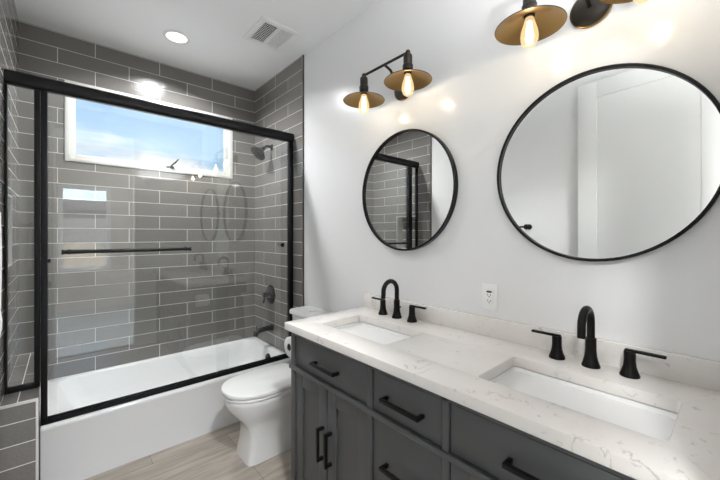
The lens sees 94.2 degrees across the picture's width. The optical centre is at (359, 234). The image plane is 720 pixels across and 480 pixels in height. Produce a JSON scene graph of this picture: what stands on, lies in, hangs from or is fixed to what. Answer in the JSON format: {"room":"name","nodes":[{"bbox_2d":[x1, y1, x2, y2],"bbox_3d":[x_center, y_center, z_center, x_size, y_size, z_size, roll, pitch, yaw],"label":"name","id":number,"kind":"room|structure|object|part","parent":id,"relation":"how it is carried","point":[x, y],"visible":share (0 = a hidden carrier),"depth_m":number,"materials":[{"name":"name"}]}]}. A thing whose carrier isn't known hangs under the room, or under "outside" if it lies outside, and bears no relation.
{"room":"bathroom","nodes":[
{"label":"bathroom","id":0,"kind":"room"},
{"bbox_2d":[0,0,18,404],"bbox_3d":[-1.287,-0.025,1.014,0.140,2.824,3.505,0,0,-42],"label":"wall","id":1,"kind":"structure","parent":0,"point":[9,22],"depth_m":1.92,"materials":[{"name":"grey tile"}]},
{"bbox_3d":[-1.954,-0.018,1.792,0.105,0.400,0.295,0,0,-42],"label":"niche trim","id":2,"kind":"part","parent":1,"relation":"part of","materials":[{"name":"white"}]},
{"bbox_3d":[-1.064,-0.065,0.908,0.080,0.048,0.374,0,0,-42],"label":"towel rail","id":3,"kind":"object","parent":1,"relation":"attached to","visible":0},
{"bbox_2d":[0,212,2,335],"bbox_3d":[-1.065,0.113,0.954,0.056,0.401,0.170,0,0,-42],"label":"towel","id":4,"kind":"object","parent":3,"relation":"hanging from","point":[1,320],"visible":1,"depth_m":1.01,"materials":[{"name":"white fabric"}]},
{"bbox_2d":[0,352,40,479],"bbox_3d":[-1.943,1.099,1.952,0.132,0.576,0.906,0,0,-42],"label":"wall ledge","id":5,"kind":"object","parent":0,"point":[20,412],"visible":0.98,"depth_m":1.63,"materials":[{"name":"tile"}]},
{"bbox_3d":[-1.644,1.099,1.616,0.132,0.576,0.008,0,0,-42],"label":"edge trim","id":6,"kind":"part","parent":5,"relation":"part of","materials":[{"name":"white tile"}]},
{"bbox_2d":[19,21,254,379],"bbox_3d":[-1.775,-0.025,2.815,1.808,2.824,0.162,0,0,-42],"label":"wall","id":7,"kind":"structure","parent":0,"point":[105,310],"depth_m":2.67,"materials":[{"name":"grey tile"}]},
{"bbox_2d":[64,79,232,178],"bbox_3d":[-1.690,-0.820,2.823,1.204,0.583,0.143,0,0,-42],"label":"window","id":8,"kind":"structure","parent":7,"relation":"in","point":[70,154],"depth_m":2.66,"materials":[{"name":"white plastic"}]},
{"bbox_2d":[84,421,290,479],"bbox_3d":[-0.784,1.447,1.486,4.600,0.120,3.465,0,0,-42],"label":"floor","id":9,"kind":"structure","parent":0,"point":[212,455],"depth_m":2.01,"materials":[{"name":"brown wood"}]},
{"bbox_2d":[40,337,290,479],"bbox_3d":[-1.369,1.203,2.554,1.524,0.368,0.764,0,0,-42],"label":"bathtub","id":10,"kind":"object","parent":9,"relation":"on","point":[81,447],"visible":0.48,"depth_m":2.22,"materials":[{"name":"white ceramic"}]},
{"bbox_2d":[4,68,293,425],"bbox_3d":[-1.174,0.089,2.236,1.656,1.858,0.111,0,0,-42],"label":"shower door frame","id":11,"kind":"structure","parent":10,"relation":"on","point":[39,84],"depth_m":1.80,"materials":[{"name":"black metal"}]},
{"bbox_3d":[-1.719,0.021,1.782,0.023,1.576,0.046,0,0,-42],"label":"post","id":12,"kind":"part","parent":11,"relation":"part of","materials":[{"name":"black metal"}]},
{"bbox_3d":[-1.699,0.116,1.800,0.027,1.766,0.046,0,0,-42],"label":"post","id":13,"kind":"part","parent":11,"relation":"part of","materials":[{"name":"black metal"}]},
{"bbox_3d":[-1.188,-0.803,2.252,1.656,0.072,0.068,0,0,-42],"label":"header rail","id":14,"kind":"part","parent":11,"relation":"part of","materials":[{"name":"black metal"}]},
{"bbox_2d":[221,306,333,466],"bbox_3d":[-0.543,0.968,2.232,0.729,0.838,0.388,0,0,-42],"label":"toilet","id":15,"kind":"object","parent":9,"relation":"on","point":[260,399],"visible":0.56,"depth_m":2.06,"materials":[{"name":"white ceramic"}]},
{"bbox_3d":[-0.624,0.949,2.161,0.514,0.027,0.370,0,0,-42],"label":"lid","id":16,"kind":"part","parent":15,"relation":"part of","materials":[{"name":"white plastic"}]},
{"bbox_3d":[-0.625,0.974,2.159,0.499,0.016,0.362,0,0,-42],"label":"seat","id":17,"kind":"part","parent":15,"relation":"part of","materials":[{"name":"white plastic"}]},
{"bbox_3d":[-0.544,1.186,2.231,0.703,0.402,0.352,0,0,-42],"label":"bowl","id":18,"kind":"part","parent":15,"relation":"part of","materials":[{"name":"white ceramic"}]},
{"bbox_3d":[-0.336,0.789,2.416,0.166,0.395,0.360,0,0,-42],"label":"tank","id":19,"kind":"part","parent":15,"relation":"part of","materials":[{"name":"white ceramic"}]},
{"bbox_3d":[-0.340,0.573,2.412,0.186,0.035,0.388,0,0,-42],"label":"tank lid","id":20,"kind":"part","parent":15,"relation":"part of","materials":[{"name":"white ceramic"}]},
{"bbox_2d":[289,332,635,479],"bbox_3d":[0.342,0.940,1.347,0.585,0.894,1.545,0,0,-42],"label":"vanity cabinet","id":21,"kind":"object","parent":9,"relation":"on","point":[352,419],"visible":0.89,"depth_m":1.21,"materials":[{"name":"grey paint"}]},
{"bbox_3d":[-0.233,0.993,1.627,0.020,0.580,0.266,0,0,-42],"label":"door","id":22,"kind":"part","parent":21,"relation":"part of","materials":[{"name":"grey paint"}]},
{"bbox_3d":[-0.183,0.957,1.528,0.039,0.150,0.013,0,0,-42],"label":"handle","id":23,"kind":"part","parent":21,"relation":"part of","materials":[{"name":"black metal"}]},
{"bbox_3d":[-0.164,0.604,1.505,0.039,0.013,0.178,0,0,-42],"label":"handle","id":24,"kind":"part","parent":21,"relation":"part of","materials":[{"name":"black metal"}]},
{"bbox_3d":[-0.144,0.957,1.483,0.039,0.150,0.013,0,0,-42],"label":"handle","id":25,"kind":"part","parent":21,"relation":"part of","materials":[{"name":"black metal"}]},
{"bbox_3d":[-0.142,0.599,1.525,0.020,0.149,0.541,0,0,-42],"label":"drawer","id":26,"kind":"part","parent":21,"relation":"part of","materials":[{"name":"grey paint"}]},
{"bbox_3d":[-0.051,0.993,1.422,0.020,0.580,0.266,0,0,-42],"label":"door","id":27,"kind":"part","parent":21,"relation":"part of","materials":[{"name":"grey paint"}]},
{"bbox_3d":[0.141,0.852,1.162,0.039,0.013,0.178,0,0,-42],"label":"handle","id":28,"kind":"part","parent":21,"relation":"part of","materials":[{"name":"black metal"}]},
{"bbox_3d":[0.331,0.686,1.337,0.509,0.022,1.545,0,0,-42],"label":"waist moulding","id":29,"kind":"part","parent":21,"relation":"part of","materials":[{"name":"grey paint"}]},
{"bbox_3d":[0.141,0.604,1.162,0.039,0.013,0.178,0,0,-42],"label":"handle","id":30,"kind":"part","parent":21,"relation":"part of","materials":[{"name":"black metal"}]},
{"bbox_3d":[0.163,0.857,1.181,0.020,0.308,0.309,0,0,-42],"label":"drawer","id":31,"kind":"part","parent":21,"relation":"part of","materials":[{"name":"grey paint"}]},
{"bbox_3d":[0.163,0.599,1.181,0.020,0.149,0.309,0,0,-42],"label":"drawer","id":32,"kind":"part","parent":21,"relation":"part of","materials":[{"name":"grey paint"}]},
{"bbox_3d":[0.375,0.993,0.942,0.020,0.580,0.264,0,0,-42],"label":"door","id":33,"kind":"part","parent":21,"relation":"part of","materials":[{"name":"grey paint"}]},
{"bbox_2d":[285,293,719,479],"bbox_3d":[0.345,0.433,1.345,0.586,0.120,1.562,0,0,-42],"label":"countertop","id":34,"kind":"structure","parent":21,"relation":"on","point":[453,355],"depth_m":1.05,"materials":[{"name":"white stone"}]},
{"bbox_2d":[334,322,410,343],"bbox_3d":[0.050,0.561,1.636,0.303,0.132,0.490,0,0,-42],"label":"sink","id":35,"kind":"object","parent":34,"relation":"in","point":[380,335],"visible":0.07,"depth_m":1.71,"materials":[{"name":"white ceramic"}]},
{"bbox_2d":[371,279,425,322],"bbox_3d":[0.169,0.347,1.797,0.150,0.216,0.388,0,0,-42],"label":"faucet","id":36,"kind":"object","parent":34,"relation":"on","point":[396,312],"visible":1,"depth_m":1.80,"materials":[{"name":"black metal"}]},
{"bbox_3d":[0.131,0.414,1.905,0.053,0.081,0.053,0,0,-42],"label":"handle","id":37,"kind":"part","parent":36,"relation":"part of","materials":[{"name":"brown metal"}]},
{"bbox_3d":[0.167,0.347,1.796,0.146,0.216,0.055,0,0,-42],"label":"spout","id":38,"kind":"part","parent":36,"relation":"part of","materials":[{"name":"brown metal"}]},
{"bbox_3d":[0.271,0.414,1.746,0.053,0.081,0.053,0,0,-42],"label":"handle","id":39,"kind":"part","parent":36,"relation":"part of","materials":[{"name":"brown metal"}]},
{"bbox_3d":[0.296,0.373,1.718,0.016,0.009,0.101,0,0,-42],"label":"lever","id":40,"kind":"part","parent":36,"relation":"part of","materials":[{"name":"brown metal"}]},
{"bbox_2d":[489,366,677,440],"bbox_3d":[0.626,0.561,0.992,0.310,0.132,0.492,0,0,-42],"label":"sink","id":41,"kind":"object","parent":34,"relation":"in","point":[652,421],"visible":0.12,"depth_m":1.01,"materials":[{"name":"white ceramic"}]},
{"bbox_2d":[531,305,666,378],"bbox_3d":[0.764,0.347,1.126,0.150,0.216,0.388,0,0,-42],"label":"faucet","id":42,"kind":"object","parent":34,"relation":"on","point":[629,369],"visible":1,"depth_m":1.13,"materials":[{"name":"black metal"}]},
{"bbox_3d":[0.701,0.373,1.262,0.016,0.009,0.101,0,0,-42],"label":"lever","id":43,"kind":"part","parent":42,"relation":"part of","materials":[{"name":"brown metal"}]},
{"bbox_3d":[0.726,0.414,1.234,0.053,0.081,0.053,0,0,-42],"label":"handle","id":44,"kind":"part","parent":42,"relation":"part of","materials":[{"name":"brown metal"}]},
{"bbox_3d":[0.762,0.347,1.125,0.146,0.216,0.055,0,0,-42],"label":"spout","id":45,"kind":"part","parent":42,"relation":"part of","materials":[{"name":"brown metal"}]},
{"bbox_3d":[0.867,0.414,1.075,0.053,0.081,0.053,0,0,-42],"label":"handle","id":46,"kind":"part","parent":42,"relation":"part of","materials":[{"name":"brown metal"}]},
{"bbox_3d":[0.892,0.373,1.047,0.016,0.009,0.101,0,0,-42],"label":"lever","id":47,"kind":"part","parent":42,"relation":"part of","materials":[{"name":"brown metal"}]},
{"bbox_3d":[0.444,0.604,0.821,0.039,0.013,0.178,0,0,-42],"label":"handle","id":48,"kind":"part","parent":21,"relation":"part of","materials":[{"name":"black metal"}]},
{"bbox_3d":[0.466,0.599,0.840,0.020,0.149,0.535,0,0,-42],"label":"drawer","id":49,"kind":"part","parent":21,"relation":"part of","materials":[{"name":"grey paint"}]},
{"bbox_2d":[14,0,376,90],"bbox_3d":[0.278,-1.497,0.290,4.600,0.120,6.665,0,0,-42],"label":"ceiling","id":50,"kind":"structure","parent":0,"point":[217,49],"depth_m":2.29,"materials":[{"name":"white paint"}]},
{"bbox_2d":[163,30,189,43],"bbox_3d":[-1.335,-1.434,2.438,0.176,0.006,0.176,0,0,-42],"label":"recessed light","id":51,"kind":"object","parent":50,"relation":"in","point":[174,36],"visible":1,"depth_m":2.43,"materials":[{"name":"white"}]},
{"bbox_2d":[243,15,300,52],"bbox_3d":[-0.635,-1.429,2.407,0.286,0.016,0.320,0,0,-42],"label":"ceiling vent","id":52,"kind":"object","parent":50,"relation":"in","point":[266,32],"visible":1,"depth_m":2.39,"materials":[{"name":"white"}]},
{"bbox_2d":[251,22,276,41],"bbox_3d":[-0.679,-1.425,2.368,0.099,0.002,0.248,0,0,-42],"label":"grille","id":53,"kind":"object","parent":52,"relation":"attached to","point":[265,31],"depth_m":2.36,"materials":[{"name":"white"}]},
{"bbox_3d":[-0.635,-1.435,2.407,0.226,0.004,0.256,0,0,-42],"label":"plate","id":54,"kind":"part","parent":52,"relation":"part of","materials":[{"name":"white"}]},
{"bbox_2d":[266,29,292,48],"bbox_3d":[-0.591,-1.425,2.447,0.099,0.002,0.248,0,0,-42],"label":"grille","id":55,"kind":"object","parent":52,"relation":"attached to","point":[279,38],"depth_m":2.45,"materials":[{"name":"white"}]},
{"bbox_2d":[255,0,719,360],"bbox_3d":[0.055,-0.025,2.204,0.142,2.824,3.505,0,0,-42],"label":"wall","id":56,"kind":"structure","parent":0,"point":[667,297],"depth_m":1.63,"materials":[{"name":"white paint"}]},
{"bbox_2d":[251,144,272,159],"bbox_3d":[-0.883,-0.748,3.014,0.188,0.161,0.144,0,0,-42],"label":"shower","id":57,"kind":"object","parent":56,"relation":"attached to","point":[258,152],"visible":1,"depth_m":2.98,"materials":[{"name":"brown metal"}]},
{"bbox_2d":[253,324,273,336],"bbox_3d":[-0.873,0.861,3.009,0.180,0.090,0.064,0,0,-42],"label":"tub spout","id":58,"kind":"object","parent":56,"relation":"attached to","point":[270,327],"visible":1,"depth_m":2.99,"materials":[{"name":"brown metal"}]},
{"bbox_2d":[262,285,274,303],"bbox_3d":[-0.852,0.552,3.061,0.080,0.174,0.174,0,0,-42],"label":"shower valve","id":59,"kind":"object","parent":56,"relation":"attached to","point":[269,294],"visible":1,"depth_m":3.05,"materials":[{"name":"brown metal"}]},
{"bbox_3d":[-0.863,0.579,3.052,0.053,0.102,0.048,0,0,-42],"label":"handle","id":60,"kind":"part","parent":59,"relation":"part of","materials":[{"name":"brown metal"}]},
{"bbox_3d":[-0.834,0.552,3.077,0.030,0.174,0.174,0,0,-42],"label":"plate","id":61,"kind":"part","parent":59,"relation":"part of","materials":[{"name":"brown metal"}]},
{"bbox_3d":[-0.455,-0.025,2.681,0.012,2.824,0.009,0,0,-42],"label":"edge trim","id":62,"kind":"part","parent":56,"relation":"part of","materials":[{"name":"grey"}]},
{"bbox_2d":[343,49,431,112],"bbox_3d":[0.149,-0.797,1.790,0.289,0.230,0.558,0,0,-42],"label":"vanity light","id":63,"kind":"object","parent":56,"relation":"attached to","point":[403,82],"visible":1,"depth_m":1.74,"materials":[{"name":"brown metal"}]},
{"bbox_2d":[359,76,367,95],"bbox_3d":[0.022,-0.844,1.893,0.052,0.112,0.052,0,0,-42],"label":"socket","id":64,"kind":"object","parent":63,"relation":"attached to","point":[363,86],"depth_m":1.88,"materials":[{"name":"brown metal"}]},
{"bbox_3d":[0.022,-0.776,1.893,0.236,0.044,0.236,0,0,-42],"label":"lamp shade","id":65,"kind":"part","parent":63,"relation":"part of","materials":[{"name":"brown metal"}]},
{"bbox_2d":[402,52,412,75],"bbox_3d":[0.236,-0.844,1.652,0.052,0.112,0.052,0,0,-42],"label":"socket","id":66,"kind":"object","parent":63,"relation":"attached to","point":[407,56],"depth_m":1.64,"materials":[{"name":"brown metal"}]},
{"bbox_3d":[0.236,-0.776,1.652,0.236,0.044,0.236,0,0,-42],"label":"lamp shade","id":67,"kind":"part","parent":63,"relation":"part of","materials":[{"name":"brown metal"}]},
{"bbox_2d":[362,129,457,250],"bbox_3d":[0.246,-0.244,1.876,0.029,0.672,0.672,0,0,-42],"label":"mirror","id":68,"kind":"object","parent":56,"relation":"attached to","point":[410,188],"visible":1,"depth_m":1.84,"materials":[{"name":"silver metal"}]},
{"bbox_2d":[482,283,497,310],"bbox_3d":[0.585,0.282,1.511,0.009,0.116,0.072,0,0,-42],"label":"wall outlet","id":69,"kind":"object","parent":56,"relation":"attached to","point":[489,291],"visible":1,"depth_m":1.51,"materials":[{"name":"white plastic"}]},
{"bbox_2d":[486,289,492,304],"bbox_3d":[0.583,0.282,1.510,0.004,0.068,0.033,0,0,-42],"label":"receptacle","id":70,"kind":"object","parent":69,"relation":"attached to","point":[489,292],"depth_m":1.51,"materials":[{"name":"white plastic"}]},
{"bbox_2d":[364,293,719,391],"bbox_3d":[0.554,0.414,1.531,0.027,0.083,1.562,0,0,-42],"label":"backsplash","id":71,"kind":"structure","parent":56,"relation":"attached to","point":[691,370],"depth_m":1.25,"materials":[{"name":"white stone"}]},
{"bbox_2d":[495,0,646,48],"bbox_3d":[0.745,-0.797,1.118,0.289,0.230,0.558,0,0,-42],"label":"vanity light","id":72,"kind":"object","parent":56,"relation":"attached to","point":[514,30],"visible":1,"depth_m":1.22,"materials":[{"name":"brown metal"}]},
{"bbox_2d":[522,0,536,20],"bbox_3d":[0.618,-0.844,1.221,0.052,0.112,0.052,0,0,-42],"label":"socket","id":73,"kind":"object","parent":72,"relation":"attached to","point":[529,16],"depth_m":1.21,"materials":[{"name":"brown metal"}]},
{"bbox_3d":[0.618,-0.776,1.221,0.236,0.044,0.236,0,0,-42],"label":"lamp shade","id":74,"kind":"part","parent":72,"relation":"part of","materials":[{"name":"brown metal"}]},
{"bbox_3d":[0.778,-0.861,1.155,0.017,0.088,0.156,0,0,43],"label":"arm","id":75,"kind":"part","parent":72,"relation":"part of","materials":[{"name":"brown metal"}]},
{"bbox_2d":[497,63,719,261],"bbox_3d":[0.836,-0.247,1.212,0.029,0.690,0.690,0,0,-42],"label":"mirror","id":76,"kind":"object","parent":56,"relation":"attached to","point":[613,162],"visible":1,"depth_m":1.16,"materials":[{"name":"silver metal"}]},
{"bbox_3d":[-0.315,0.602,1.840,0.142,0.044,0.080,0,0,-42],"label":"paper holder","id":77,"kind":"object","parent":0,"visible":0},
{"bbox_2d":[284,336,290,356],"bbox_3d":[-0.348,0.615,1.855,0.102,0.108,0.108,0,0,-42],"label":"toilet paper roll","id":78,"kind":"object","parent":77,"relation":"on","point":[288,339],"visible":0.38,"depth_m":1.83,"materials":[{"name":"white paper"}]}
]}

